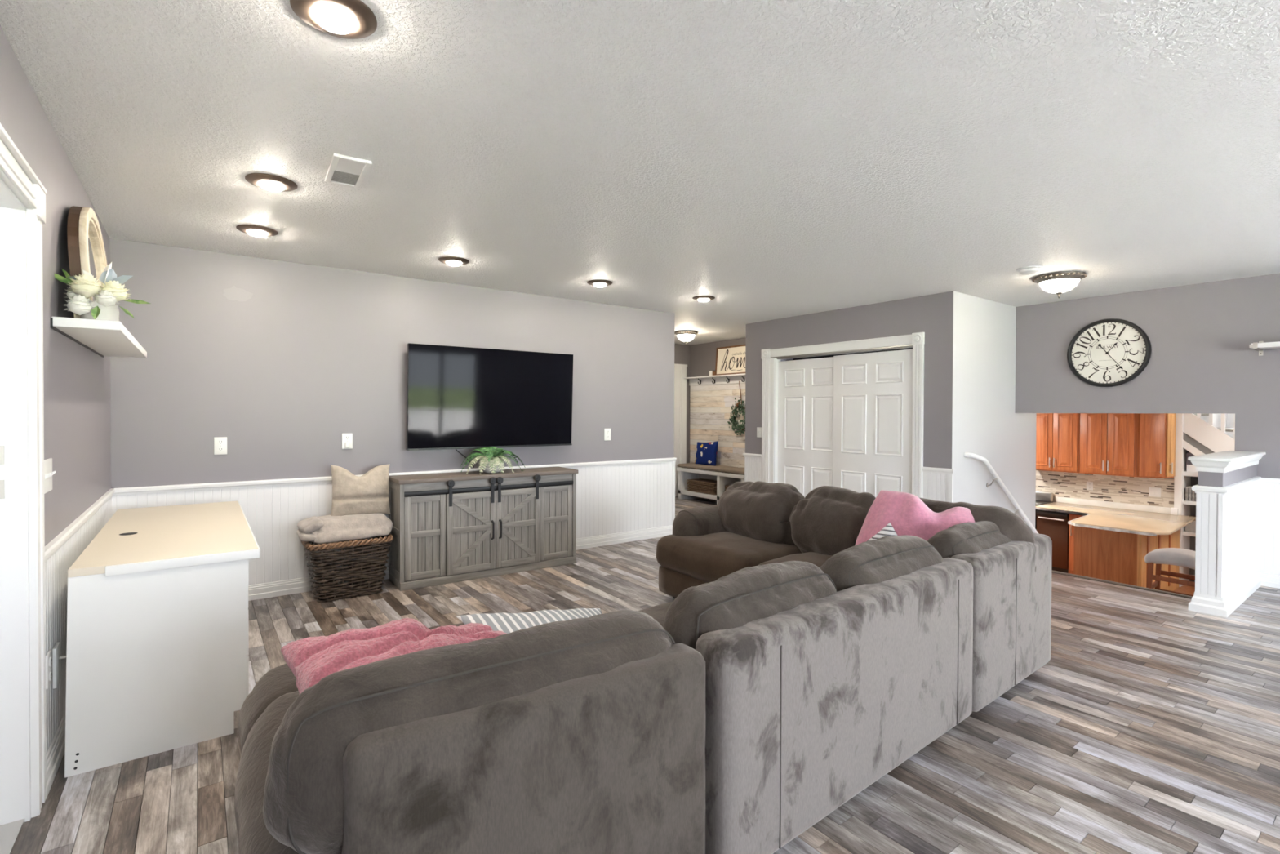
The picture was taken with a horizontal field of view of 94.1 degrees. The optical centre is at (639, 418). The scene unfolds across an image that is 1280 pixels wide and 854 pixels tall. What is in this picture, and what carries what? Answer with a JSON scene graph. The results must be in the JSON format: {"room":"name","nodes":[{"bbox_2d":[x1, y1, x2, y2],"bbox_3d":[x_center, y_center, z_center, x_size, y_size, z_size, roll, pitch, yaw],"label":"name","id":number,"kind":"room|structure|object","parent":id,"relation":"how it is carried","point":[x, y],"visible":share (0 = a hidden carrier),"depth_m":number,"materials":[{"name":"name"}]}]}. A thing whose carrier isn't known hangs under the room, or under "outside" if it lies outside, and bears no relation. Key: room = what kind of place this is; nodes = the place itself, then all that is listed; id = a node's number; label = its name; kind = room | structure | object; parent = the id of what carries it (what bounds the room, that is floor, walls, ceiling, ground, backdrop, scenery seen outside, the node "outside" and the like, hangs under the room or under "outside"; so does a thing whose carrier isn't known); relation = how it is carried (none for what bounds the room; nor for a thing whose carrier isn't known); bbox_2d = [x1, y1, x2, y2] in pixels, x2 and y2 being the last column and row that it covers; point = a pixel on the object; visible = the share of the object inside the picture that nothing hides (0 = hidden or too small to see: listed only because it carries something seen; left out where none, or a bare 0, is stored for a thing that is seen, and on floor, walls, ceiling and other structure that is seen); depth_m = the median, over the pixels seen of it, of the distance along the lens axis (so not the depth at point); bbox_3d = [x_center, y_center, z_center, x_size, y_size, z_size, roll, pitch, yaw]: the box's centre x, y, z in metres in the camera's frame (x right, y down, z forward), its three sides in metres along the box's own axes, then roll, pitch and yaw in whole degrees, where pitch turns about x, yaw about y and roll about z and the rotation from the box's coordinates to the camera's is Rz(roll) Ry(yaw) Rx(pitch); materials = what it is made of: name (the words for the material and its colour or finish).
{"room":"leisure room","nodes":[
{"label":"leisure room","id":0,"kind":"room"},
{"bbox_2d":[0,25,112,755],"bbox_3d":[-1.010,0.113,0.479,0.166,2.440,8.370,0,1,-37],"label":"wall","id":1,"kind":"structure","parent":0,"point":[77,379],"depth_m":2.40,"materials":[{"name":"grey paint"}]},
{"bbox_2d":[0,177,31,853],"bbox_3d":[-1.756,0.315,1.473,0.172,2.010,1.072,0,1,-37],"label":"door","id":2,"kind":"structure","parent":1,"relation":"in","point":[15,648],"depth_m":1.92,"materials":[{"name":"white paint"}]},
{"bbox_2d":[0,123,47,223],"bbox_3d":[-1.669,-0.722,1.520,0.034,0.115,1.304,0,1,-37],"label":"trim","id":3,"kind":"structure","parent":1,"relation":"attached to","point":[15,172],"depth_m":1.80,"materials":[{"name":"white paint"}]},
{"bbox_2d":[26,213,46,817],"bbox_3d":[-2.029,0.314,2.001,0.022,2.000,0.111,0,1,-37],"label":"trim","id":4,"kind":"structure","parent":1,"relation":"attached to","point":[34,226],"depth_m":1.97,"materials":[{"name":"white paint"}]},
{"bbox_2d":[45,648,52,688],"bbox_3d":[-2.137,0.904,2.154,0.011,0.120,0.074,0,1,-37],"label":"wall outlet","id":5,"kind":"object","parent":1,"relation":"attached to","point":[49,655],"visible":0.96,"depth_m":2.14,"materials":[{"name":"white plastic"}]},
{"bbox_2d":[44,457,56,493],"bbox_3d":[-2.162,0.208,2.179,0.021,0.120,0.166,0,1,-37],"label":"light switch","id":6,"kind":"object","parent":1,"relation":"attached to","point":[48,473],"visible":0.67,"depth_m":2.17,"materials":[{"name":"white plastic"}]},
{"bbox_2d":[45,712,65,799],"bbox_3d":[-2.710,1.249,2.931,0.017,0.106,2.190,0,1,-37],"label":"baseboard","id":7,"kind":"structure","parent":1,"relation":"attached to","point":[55,754],"depth_m":2.22,"materials":[{"name":"white paint"}]},
{"bbox_2d":[52,641,66,688],"bbox_3d":[-2.202,0.933,2.266,0.040,0.150,0.084,0,1,-37],"label":"wall jack","id":8,"kind":"object","parent":1,"relation":"attached to","point":[56,657],"visible":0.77,"depth_m":2.23,"materials":[{"name":"white plastic"}]},
{"bbox_2d":[44,488,115,562],"bbox_3d":[-2.713,0.476,2.925,0.022,0.046,2.180,0,1,-37],"label":"trim","id":9,"kind":"structure","parent":1,"relation":"attached to","point":[58,541],"depth_m":2.58,"materials":[{"name":"white paint"}]},
{"bbox_2d":[50,316,146,357],"bbox_3d":[-2.611,-0.376,2.931,0.200,0.044,1.534,0,1,-37],"label":"wall shelf","id":10,"kind":"object","parent":1,"relation":"attached to","point":[104,338],"visible":1,"depth_m":2.56,"materials":[{"name":"white paint"}]},
{"bbox_2d":[54,262,150,319],"bbox_3d":[-2.190,-0.520,2.415,0.322,0.259,0.163,0,1,-37],"label":"flowers","id":11,"kind":"object","parent":10,"relation":"on","point":[84,286],"visible":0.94,"depth_m":2.37,"materials":[{"name":"white plant"}]},
{"bbox_2d":[66,205,112,320],"bbox_3d":[-2.490,-0.668,2.702,0.092,0.547,0.760,0,1,-37],"label":"arched mirror","id":12,"kind":"object","parent":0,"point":[86,246],"visible":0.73,"depth_m":2.47,"materials":[{"name":"brown wood"}]},
{"bbox_2d":[109,237,675,585],"bbox_3d":[-1.525,0.062,5.224,4.672,2.440,0.132,0,1,-37],"label":"wall","id":13,"kind":"structure","parent":0,"point":[280,360],"depth_m":4.48,"materials":[{"name":"grey paint"}]},
{"bbox_2d":[213,436,226,454],"bbox_3d":[-2.907,0.186,4.127,0.074,0.120,0.011,0,1,-37],"label":"wall outlet","id":14,"kind":"object","parent":13,"relation":"attached to","point":[220,442],"visible":1,"depth_m":4.12,"materials":[{"name":"white plastic"}]},
{"bbox_2d":[342,433,352,448],"bbox_3d":[-2.260,0.171,4.599,0.074,0.120,0.024,0,1,-37],"label":"light switch","id":15,"kind":"object","parent":13,"relation":"attached to","point":[347,438],"visible":1,"depth_m":4.60,"materials":[{"name":"white plastic"}]},
{"bbox_2d":[112,457,676,495],"bbox_3d":[-1.482,0.457,5.180,4.686,0.046,0.022,0,1,-37],"label":"trim","id":16,"kind":"structure","parent":13,"relation":"attached to","point":[211,486],"depth_m":4.36,"materials":[{"name":"white paint"}]},
{"bbox_2d":[248,524,672,600],"bbox_3d":[-1.485,1.230,5.184,4.681,0.106,0.017,0,1,-37],"label":"baseboard","id":17,"kind":"structure","parent":13,"relation":"attached to","point":[264,590],"depth_m":4.78,"materials":[{"name":"white paint"}]},
{"bbox_2d":[406,342,573,450],"bbox_3d":[-1.280,-0.179,5.260,1.510,0.863,0.132,0,1,-36],"label":"television","id":18,"kind":"object","parent":13,"relation":"attached to","point":[458,397],"visible":0.97,"depth_m":5.16,"materials":[{"name":"black"}]},
{"bbox_2d":[0,0,1279,345],"bbox_3d":[1.298,-1.180,3.481,7.460,0.100,10.710,0,1,-37],"label":"ceiling","id":19,"kind":"structure","parent":0,"point":[768,160],"depth_m":2.38,"materials":[{"name":"white paint"}]},
{"bbox_2d":[235,224,278,236],"bbox_3d":[-2.315,-1.125,3.603,0.214,0.037,0.214,0,1,-37],"label":"recessed light","id":20,"kind":"object","parent":19,"relation":"in","point":[251,229],"visible":1,"depth_m":3.56,"materials":[{"name":"brown metal"}]},
{"bbox_2d":[244,173,297,191],"bbox_3d":[-1.763,-1.115,2.849,0.214,0.037,0.214,0,1,-37],"label":"recessed light","id":21,"kind":"object","parent":19,"relation":"in","point":[269,182],"visible":1,"depth_m":2.81,"materials":[{"name":"brown metal"}]},
{"bbox_2d":[289,0,377,39],"bbox_3d":[-0.841,-1.100,1.640,0.214,0.037,0.214,0,1,-37],"label":"recessed light","id":22,"kind":"object","parent":19,"relation":"in","point":[342,19],"visible":1,"depth_m":1.62,"materials":[{"name":"brown metal"}]},
{"bbox_2d":[324,153,372,188],"bbox_3d":[-1.331,-1.124,2.709,0.150,0.014,0.344,0,1,-34],"label":"ceiling vent","id":23,"kind":"object","parent":19,"relation":"in","point":[343,170],"visible":1,"depth_m":2.68,"materials":[{"name":"white plastic"}]},
{"bbox_2d":[438,256,469,266],"bbox_3d":[-1.346,-1.129,4.309,0.214,0.037,0.214,0,1,-37],"label":"recessed light","id":24,"kind":"object","parent":19,"relation":"in","point":[451,260],"visible":1,"depth_m":4.26,"materials":[{"name":"brown metal"}]},
{"bbox_2d":[586,280,612,287],"bbox_3d":[-0.339,-1.133,5.025,0.214,0.037,0.214,0,1,-37],"label":"recessed light","id":25,"kind":"object","parent":19,"relation":"in","point":[598,283],"visible":1,"depth_m":4.98,"materials":[{"name":"brown metal"}]},
{"bbox_2d":[674,330,697,344],"bbox_3d":[0.622,-1.090,8.054,0.325,0.180,0.322,0,1,-37],"label":"flush light","id":26,"kind":"object","parent":19,"relation":"attached to","point":[686,336],"visible":1,"depth_m":7.96,"materials":[{"name":"glass"}]},
{"bbox_2d":[692,295,715,302],"bbox_3d":[0.608,-1.137,5.673,0.214,0.037,0.214,0,1,-37],"label":"recessed light","id":27,"kind":"object","parent":19,"relation":"in","point":[700,298],"visible":1,"depth_m":5.62,"materials":[{"name":"glass"}]},
{"bbox_2d":[1016,265,1043,275],"bbox_3d":[2.933,-1.115,4.483,0.170,0.040,0.170,0,1,-37],"label":"smoke detector","id":28,"kind":"object","parent":19,"relation":"attached to","point":[1027,270],"visible":1,"depth_m":4.44,"materials":[{"name":"white plastic"}]},
{"bbox_2d":[1032,271,1087,297],"bbox_3d":[3.326,-1.046,4.725,0.358,0.180,0.354,0,1,-37],"label":"flush light","id":29,"kind":"object","parent":19,"relation":"attached to","point":[1059,282],"visible":1,"depth_m":4.64,"materials":[{"name":"white glass"}]},
{"bbox_2d":[11,497,1279,853],"bbox_3d":[1.258,1.339,3.440,7.350,0.064,10.600,0,1,-37],"label":"floor","id":30,"kind":"structure","parent":0,"point":[1151,723],"depth_m":2.35,"materials":[{"name":"grey wood"}]},
{"bbox_2d":[64,501,260,777],"bbox_3d":[-2.349,0.921,3.014,0.606,0.763,1.676,0,1,-37],"label":"desk","id":31,"kind":"object","parent":30,"relation":"on","point":[157,657],"visible":0.95,"depth_m":2.36,"materials":[{"name":"white laminate"}]},
{"bbox_2d":[301,533,393,602],"bbox_3d":[-2.169,1.079,4.419,0.588,0.425,0.426,0,1,-37],"label":"wicker basket","id":32,"kind":"object","parent":30,"relation":"on","point":[324,589],"visible":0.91,"depth_m":4.28,"materials":[{"name":"brown wicker"}]},
{"bbox_2d":[296,512,392,543],"bbox_3d":[-2.175,0.797,4.402,0.625,0.184,0.359,0,1,-37],"label":"folded blanket","id":33,"kind":"object","parent":32,"relation":"on","point":[327,528],"visible":0.98,"depth_m":4.28,"materials":[{"name":"beige fabric"}]},
{"bbox_2d":[330,463,390,515],"bbox_3d":[-2.118,0.541,4.523,0.422,0.401,0.208,0,1,-31],"label":"throw pillow","id":34,"kind":"object","parent":33,"relation":"on","point":[368,493],"visible":0.97,"depth_m":4.44,"materials":[{"name":"beige fabric"}]},
{"bbox_2d":[234,609,706,853],"bbox_3d":[-0.641,0.925,1.871,1.060,0.790,1.422,0,1,-37],"label":"sofa","id":35,"kind":"object","parent":30,"relation":"on","point":[579,735],"visible":0.95,"depth_m":1.34,"materials":[{"name":"fabric"}]},
{"bbox_2d":[234,690,299,853],"bbox_3d":[-0.573,0.987,1.778,1.052,0.295,1.023,0,1,-37],"label":"seat cushion","id":36,"kind":"object","parent":35,"relation":"on","point":[260,721],"depth_m":1.52,"materials":[{"name":"fabric"}]},
{"bbox_2d":[280,617,506,693],"bbox_3d":[-0.664,0.785,1.838,0.735,0.314,0.419,0,1,-39],"label":"throw blanket","id":37,"kind":"object","parent":35,"relation":"on","point":[310,660],"visible":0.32,"depth_m":1.74,"materials":[{"name":"pink fabric"}]},
{"bbox_2d":[388,466,577,591],"bbox_3d":[-1.274,0.869,5.017,1.519,0.832,0.424,0,1,-35],"label":"tv stand","id":38,"kind":"object","parent":30,"relation":"on","point":[454,526],"visible":0.99,"depth_m":4.81,"materials":[{"name":"grey wood"}]},
{"bbox_2d":[459,446,525,474],"bbox_3d":[-1.238,0.345,5.046,0.579,0.216,0.379,0,1,-37],"label":"potted fern","id":39,"kind":"object","parent":38,"relation":"on","point":[493,462],"visible":1,"depth_m":4.96,"materials":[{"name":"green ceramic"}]},
{"bbox_2d":[480,459,504,472],"bbox_3d":[-1.254,0.401,5.051,0.204,0.104,0.204,0,1,-37],"label":"pot","id":40,"kind":"object","parent":39,"relation":"attached to","point":[486,469],"depth_m":4.97,"materials":[{"name":"white ceramic"}]},
{"bbox_2d":[676,466,744,504],"bbox_3d":[1.162,1.008,8.836,0.410,0.492,1.430,0,1,-37],"label":"bench","id":41,"kind":"object","parent":30,"relation":"on","point":[722,478],"visible":0.39,"depth_m":8.93,"materials":[{"name":"white paint"}]},
{"bbox_2d":[677,489,719,500],"bbox_3d":[1.169,1.139,8.837,0.398,0.060,1.420,0,1,-37],"label":"shelf","id":42,"kind":"object","parent":41,"relation":"attached to","point":[680,492],"depth_m":8.92,"materials":[{"name":"white paint"}]},
{"bbox_2d":[686,478,716,494],"bbox_3d":[1.023,1.018,8.987,0.309,0.184,0.628,0,1,-37],"label":"basket","id":43,"kind":"object","parent":41,"relation":"on","point":[699,485],"visible":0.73,"depth_m":8.89,"materials":[{"name":"brown wicker"}]},
{"bbox_2d":[677,462,744,475],"bbox_3d":[1.164,0.731,8.828,0.408,0.073,1.463,0,1,-37],"label":"seat cushion","id":44,"kind":"object","parent":41,"relation":"on","point":[717,468],"visible":0.8,"depth_m":8.70,"materials":[{"name":"fabric"}]},
{"bbox_2d":[694,440,718,466],"bbox_3d":[1.014,0.530,9.107,0.161,0.402,0.466,0,1,-40],"label":"throw pillow","id":45,"kind":"object","parent":44,"relation":"on","point":[706,452],"visible":0.99,"depth_m":9.02,"materials":[{"name":"blue fabric"}]},
{"bbox_2d":[638,534,973,853],"bbox_3d":[0.510,0.907,2.507,1.606,0.821,1.118,0,1,-37],"label":"sofa","id":46,"kind":"object","parent":30,"relation":"on","point":[820,682],"visible":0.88,"depth_m":1.92,"materials":[{"name":"fabric"}]},
{"bbox_2d":[454,608,602,633],"bbox_3d":[-0.313,0.799,2.162,0.626,0.178,0.390,0,1,-35],"label":"throw pillow","id":47,"kind":"object","parent":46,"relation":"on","point":[508,623],"visible":0.17,"depth_m":2.16,"materials":[{"name":"white fabric"}]},
{"bbox_2d":[638,601,672,626],"bbox_3d":[0.148,0.982,2.366,0.785,0.294,0.863,0,1,-37],"label":"seat cushion","id":48,"kind":"object","parent":46,"relation":"on","point":[658,612],"depth_m":2.63,"materials":[{"name":"fabric"}]},
{"bbox_2d":[662,560,836,649],"bbox_3d":[0.394,0.717,2.014,0.789,0.424,0.321,0,1,-37],"label":"cushion","id":49,"kind":"object","parent":46,"relation":"on","point":[749,597],"depth_m":1.86,"materials":[{"name":"fabric"}]},
{"bbox_2d":[819,534,943,591],"bbox_3d":[1.009,0.713,2.482,0.767,0.430,0.317,0,1,-37],"label":"cushion","id":50,"kind":"object","parent":46,"relation":"on","point":[885,561],"depth_m":2.34,"materials":[{"name":"fabric"}]},
{"bbox_2d":[656,480,1052,711],"bbox_3d":[1.128,0.871,3.724,0.973,0.872,2.254,0,1,-37],"label":"sofa","id":51,"kind":"object","parent":30,"relation":"on","point":[751,524],"visible":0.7,"depth_m":3.49,"materials":[{"name":"fabric"}]},
{"bbox_2d":[656,531,802,582],"bbox_3d":[0.646,0.965,4.172,0.727,0.285,0.959,0,1,-37],"label":"seat cushion","id":52,"kind":"object","parent":51,"relation":"on","point":[685,557],"depth_m":3.98,"materials":[{"name":"fabric"}]},
{"bbox_2d":[717,480,804,545],"bbox_3d":[0.870,0.705,4.308,0.429,0.514,0.818,0,1,-37],"label":"cushion","id":53,"kind":"object","parent":51,"relation":"on","point":[763,513],"depth_m":4.10,"materials":[{"name":"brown fabric"}]},
{"bbox_2d":[757,551,832,567],"bbox_3d":[1.123,0.979,3.528,0.727,0.298,0.682,0,1,-37],"label":"seat cushion","id":54,"kind":"object","parent":51,"relation":"on","point":[818,558],"depth_m":3.61,"materials":[{"name":"fabric"}]},
{"bbox_2d":[789,485,875,555],"bbox_3d":[1.270,0.697,3.785,0.430,0.524,0.704,0,1,-37],"label":"cushion","id":55,"kind":"object","parent":51,"relation":"on","point":[829,520],"depth_m":3.67,"materials":[{"name":"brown fabric"}]},
{"bbox_2d":[866,522,897,541],"bbox_3d":[1.257,0.831,3.094,0.590,0.586,0.138,1,1,36],"label":"throw pillow","id":56,"kind":"object","parent":51,"relation":"on","point":[888,530],"visible":0.02,"depth_m":3.10,"materials":[{"name":"fabric"}]},
{"bbox_2d":[854,489,975,545],"bbox_3d":[1.511,0.660,3.184,0.738,0.516,0.330,1,1,34],"label":"blanket","id":57,"kind":"object","parent":51,"relation":"on","point":[908,514],"visible":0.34,"depth_m":3.15,"materials":[{"name":"pink fabric"}]},
{"bbox_2d":[927,520,1012,558],"bbox_3d":[1.623,0.715,2.940,0.722,0.413,0.305,0,1,-37],"label":"cushion","id":58,"kind":"object","parent":51,"relation":"on","point":[978,539],"depth_m":2.81,"materials":[{"name":"fabric"}]},
{"bbox_2d":[918,497,1035,573],"bbox_3d":[1.709,0.689,3.289,0.322,0.476,0.840,0,1,-37],"label":"cushion","id":59,"kind":"object","parent":51,"relation":"on","point":[1006,526],"depth_m":2.99,"materials":[{"name":"grey fabric"}]},
{"bbox_2d":[674,343,690,497],"bbox_3d":[-0.149,0.028,9.016,2.300,2.440,0.120,0,1,-37],"label":"wall","id":60,"kind":"structure","parent":0,"point":[682,352],"depth_m":9.61,"materials":[{"name":"grey paint"}]},
{"bbox_2d":[674,369,679,496],"bbox_3d":[0.314,0.232,9.278,0.785,2.010,0.015,0,1,-37],"label":"door","id":61,"kind":"structure","parent":60,"relation":"in","point":[677,373],"depth_m":9.47,"materials":[{"name":"white paint"}]},
{"bbox_2d":[674,363,687,463],"bbox_3d":[0.319,0.187,9.271,1.075,2.120,0.030,0,1,-37],"label":"trim","id":62,"kind":"structure","parent":60,"relation":"attached to","point":[682,367],"depth_m":9.53,"materials":[{"name":"white paint"}]},
{"bbox_2d":[689,337,746,500],"bbox_3d":[1.476,0.035,8.827,0.114,2.440,2.360,0,1,-37],"label":"wall","id":63,"kind":"structure","parent":0,"point":[710,405],"depth_m":9.17,"materials":[{"name":"grey paint"}]},
{"bbox_2d":[683,373,745,386],"bbox_3d":[1.259,-0.591,8.905,0.165,0.126,1.718,0,1,-37],"label":"coat rack","id":64,"kind":"object","parent":63,"relation":"attached to","point":[732,378],"visible":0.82,"depth_m":9.06,"materials":[{"name":"white paint"}]},
{"bbox_2d":[715,344,745,375],"bbox_3d":[1.447,-0.866,8.700,0.060,0.431,0.950,0,1,-37],"label":"framed sign","id":65,"kind":"object","parent":64,"relation":"on","point":[730,360],"visible":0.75,"depth_m":8.83,"materials":[{"name":"beige wood"}]},
{"bbox_2d":[726,381,745,435],"bbox_3d":[1.457,-0.159,8.666,0.119,0.790,0.460,0,1,-33],"label":"wreath","id":66,"kind":"object","parent":63,"relation":"attached to","point":[740,427],"visible":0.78,"depth_m":8.68,"materials":[{"name":"green"}]},
{"bbox_2d":[744,291,953,502],"bbox_3d":[2.439,0.062,6.626,0.989,2.440,2.523,0,1,-37],"label":"wall","id":67,"kind":"structure","parent":0,"point":[930,314],"depth_m":5.77,"materials":[{"name":"grey paint"}]},
{"bbox_2d":[761,357,774,483],"bbox_3d":[1.513,0.277,7.049,0.021,1.995,0.180,0,1,-37],"label":"trim","id":68,"kind":"structure","parent":67,"relation":"attached to","point":[768,364],"depth_m":7.03,"materials":[{"name":"white paint"}]},
{"bbox_2d":[773,358,780,483],"bbox_3d":[2.120,0.283,6.338,0.100,2.000,1.710,0,1,-37],"label":"trim","id":69,"kind":"structure","parent":67,"relation":"attached to","point":[775,476],"depth_m":7.00,"materials":[{"name":"white paint"}]},
{"bbox_2d":[777,356,833,497],"bbox_3d":[1.890,0.298,6.675,0.046,1.938,0.865,0,1,-37],"label":"door","id":70,"kind":"structure","parent":67,"relation":"in","point":[805,386],"depth_m":6.69,"materials":[{"name":"white paint"}]},
{"bbox_2d":[769,334,912,359],"bbox_3d":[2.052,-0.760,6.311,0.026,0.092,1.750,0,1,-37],"label":"trim","id":71,"kind":"structure","parent":67,"relation":"attached to","point":[904,340],"depth_m":6.19,"materials":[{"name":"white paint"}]},
{"bbox_2d":[742,453,953,473],"bbox_3d":[2.039,0.457,6.339,0.022,0.046,2.559,0,1,-37],"label":"trim","id":72,"kind":"structure","parent":67,"relation":"attached to","point":[931,469],"depth_m":5.48,"materials":[{"name":"white paint"}]},
{"bbox_2d":[832,349,912,497],"bbox_3d":[2.332,0.304,6.002,0.046,1.943,0.887,0,1,-37],"label":"door","id":73,"kind":"structure","parent":67,"relation":"in","point":[873,392],"depth_m":5.96,"materials":[{"name":"white paint"}]},
{"bbox_2d":[911,343,924,497],"bbox_3d":[2.601,0.295,5.582,0.021,1.995,0.102,0,1,-37],"label":"trim","id":74,"kind":"structure","parent":67,"relation":"attached to","point":[917,349],"depth_m":5.57,"materials":[{"name":"white paint"}]},
{"bbox_2d":[911,332,924,345],"bbox_3d":[2.598,-0.752,5.565,0.038,0.110,0.110,0,1,-37],"label":"trim","id":75,"kind":"structure","parent":67,"relation":"attached to","point":[918,338],"depth_m":5.55,"materials":[{"name":"white paint"}]},
{"bbox_2d":[793,347,912,359],"bbox_3d":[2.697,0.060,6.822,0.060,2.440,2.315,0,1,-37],"label":"door track","id":76,"kind":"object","parent":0,"point":[826,356],"depth_m":7.19,"materials":[{"name":"black"}]},
{"bbox_2d":[951,290,1036,527],"bbox_3d":[3.509,0.493,5.926,1.846,3.280,0.100,0,1,-37],"label":"wall","id":77,"kind":"structure","parent":0,"point":[985,424],"depth_m":5.75,"materials":[{"name":"white paint"}]},
{"bbox_2d":[964,452,1038,533],"bbox_3d":[3.606,0.806,5.887,1.523,0.997,0.086,0,1,-37],"label":"handrail","id":78,"kind":"object","parent":77,"relation":"attached to","point":[982,459],"visible":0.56,"depth_m":5.78,"materials":[{"name":"white paint"}]},
{"bbox_2d":[1035,470,1174,507],"bbox_3d":[5.794,0.878,9.057,0.108,2.460,3.570,0,1,-37],"label":"wall","id":79,"kind":"structure","parent":0,"point":[1111,488],"depth_m":8.14,"materials":[{"name":"beige tile"}]},
{"bbox_2d":[1035,413,1079,472],"bbox_3d":[5.927,0.296,8.464,0.374,0.882,0.620,0,1,-37],"label":"upper cabinet","id":80,"kind":"object","parent":79,"relation":"attached to","point":[1057,434],"visible":0.66,"depth_m":8.32,"materials":[{"name":"orange wood"}]},
{"bbox_2d":[1079,413,1137,476],"bbox_3d":[6.298,0.302,7.964,0.374,0.882,0.615,0,1,-37],"label":"upper cabinet","id":81,"kind":"object","parent":79,"relation":"attached to","point":[1108,441],"visible":0.68,"depth_m":7.86,"materials":[{"name":"orange wood"}]},
{"bbox_2d":[1148,487,1160,497],"bbox_3d":[6.695,0.952,7.741,0.014,0.120,0.120,0,1,-37],"label":"light switch","id":82,"kind":"object","parent":79,"relation":"attached to","point":[1153,491],"visible":1,"depth_m":7.74,"materials":[{"name":"white plastic"}]},
{"bbox_2d":[1136,413,1175,478],"bbox_3d":[6.592,0.307,7.600,0.334,0.882,0.316,0,1,-37],"label":"upper cabinet","id":83,"kind":"object","parent":79,"relation":"attached to","point":[1156,432],"visible":0.8,"depth_m":7.54,"materials":[{"name":"orange wood"}]},
{"bbox_2d":[1014,273,1279,574],"bbox_3d":[5.625,0.522,3.814,0.123,3.280,5.815,0,1,-37],"label":"wall","id":84,"kind":"structure","parent":0,"point":[1202,360],"depth_m":5.02,"materials":[{"name":"grey paint"}]},
{"bbox_2d":[1066,318,1151,386],"bbox_3d":[4.291,-0.607,5.468,0.048,0.624,0.624,0,1,-37],"label":"wall clock","id":85,"kind":"object","parent":84,"relation":"attached to","point":[1108,352],"visible":1,"depth_m":5.46,"materials":[{"name":"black metal"}]},
{"bbox_2d":[1248,341,1279,355],"bbox_3d":[5.138,-0.550,4.161,0.245,0.113,1.206,0,1,-37],"label":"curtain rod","id":86,"kind":"object","parent":84,"relation":"attached to","point":[1260,346],"visible":1,"depth_m":4.54,"materials":[{"name":"white paint"}]},
{"bbox_2d":[1257,571,1279,588],"bbox_3d":[6.087,1.278,3.073,0.017,0.106,4.060,0,1,-37],"label":"baseboard","id":87,"kind":"structure","parent":84,"relation":"attached to","point":[1268,580],"depth_m":4.65,"materials":[{"name":"white paint"}]},
{"bbox_2d":[1258,477,1279,484],"bbox_3d":[5.437,0.494,3.951,0.022,0.046,1.860,0,1,-37],"label":"trim","id":88,"kind":"structure","parent":84,"relation":"attached to","point":[1264,480],"depth_m":4.64,"materials":[{"name":"white paint"}]},
{"bbox_2d":[1173,584,1195,595],"bbox_3d":[5.382,2.175,7.319,5.850,0.100,5.900,0,1,-37],"label":"floor","id":89,"kind":"structure","parent":0,"point":[1184,588],"depth_m":7.42,"materials":[{"name":"brown wood"}]},
{"bbox_2d":[1035,490,1053,529],"bbox_3d":[5.500,1.588,8.752,0.690,1.045,0.765,0,1,-37],"label":"range","id":90,"kind":"object","parent":89,"relation":"on","point":[1042,497],"visible":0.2,"depth_m":8.63,"materials":[{"name":"black"}]},
{"bbox_2d":[1035,509,1068,573],"bbox_3d":[5.837,1.683,8.272,0.680,0.868,0.370,0,1,-37],"label":"dishwasher","id":91,"kind":"object","parent":89,"relation":"on","point":[1055,525],"visible":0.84,"depth_m":8.04,"materials":[{"name":"brown metal"}]},
{"bbox_2d":[1068,513,1082,573],"bbox_3d":[6.067,1.686,7.982,0.696,0.868,0.360,0,1,-37],"label":"base cabinet","id":92,"kind":"object","parent":89,"relation":"on","point":[1071,527],"visible":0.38,"depth_m":7.91,"materials":[{"name":"orange wood"}]},
{"bbox_2d":[1073,525,1179,591],"bbox_3d":[5.984,1.692,7.293,1.610,0.870,0.643,0,1,-37],"label":"base cabinet","id":93,"kind":"object","parent":89,"relation":"on","point":[1099,553],"visible":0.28,"depth_m":6.84,"materials":[{"name":"brown wood"}]},
{"bbox_2d":[1035,496,1195,536],"bbox_3d":[5.823,1.192,7.495,1.725,0.125,1.600,0,1,-37],"label":"countertop","id":94,"kind":"structure","parent":93,"relation":"on","point":[1148,520],"depth_m":7.43,"materials":[{"name":"beige stone"}]},
{"bbox_2d":[1144,547,1195,595],"bbox_3d":[5.469,1.728,6.032,0.372,0.820,0.500,0,1,-37],"label":"bar stool","id":95,"kind":"object","parent":89,"relation":"on","point":[1184,557],"visible":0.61,"depth_m":6.03,"materials":[{"name":"grey fabric"}]},
{"bbox_2d":[1182,448,1198,586],"bbox_3d":[7.458,1.214,7.149,0.390,1.840,1.375,0,1,-37],"label":"shelving","id":96,"kind":"object","parent":89,"relation":"on","point":[1190,478],"visible":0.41,"depth_m":7.67,"materials":[{"name":"grey paint"}]},
{"bbox_2d":[1186,452,1198,471],"bbox_3d":[7.073,0.548,7.586,0.244,0.240,0.130,0,1,-37],"label":"storage bin","id":97,"kind":"object","parent":96,"relation":"on","point":[1190,467],"visible":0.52,"depth_m":7.54,"materials":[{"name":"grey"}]},
{"bbox_2d":[1173,413,1235,586],"bbox_3d":[7.848,0.639,6.982,0.980,2.996,2.205,0,1,-37],"label":"wall","id":98,"kind":"structure","parent":89,"relation":"on","point":[1194,434],"depth_m":7.46,"materials":[{"name":"white paint"}]},
{"bbox_2d":[1200,413,1233,437],"bbox_3d":[8.149,0.115,7.227,1.500,4.040,2.300,0,1,-37],"label":"wall","id":99,"kind":"structure","parent":0,"point":[1229,416],"depth_m":8.27,"materials":[{"name":"white paint"}]},
{"bbox_2d":[1187,450,1266,617],"bbox_3d":[4.335,0.785,4.385,1.278,1.052,0.216,0,1,-37],"label":"wall","id":100,"kind":"structure","parent":0,"point":[1228,490],"depth_m":4.07,"materials":[{"name":"white paint"}]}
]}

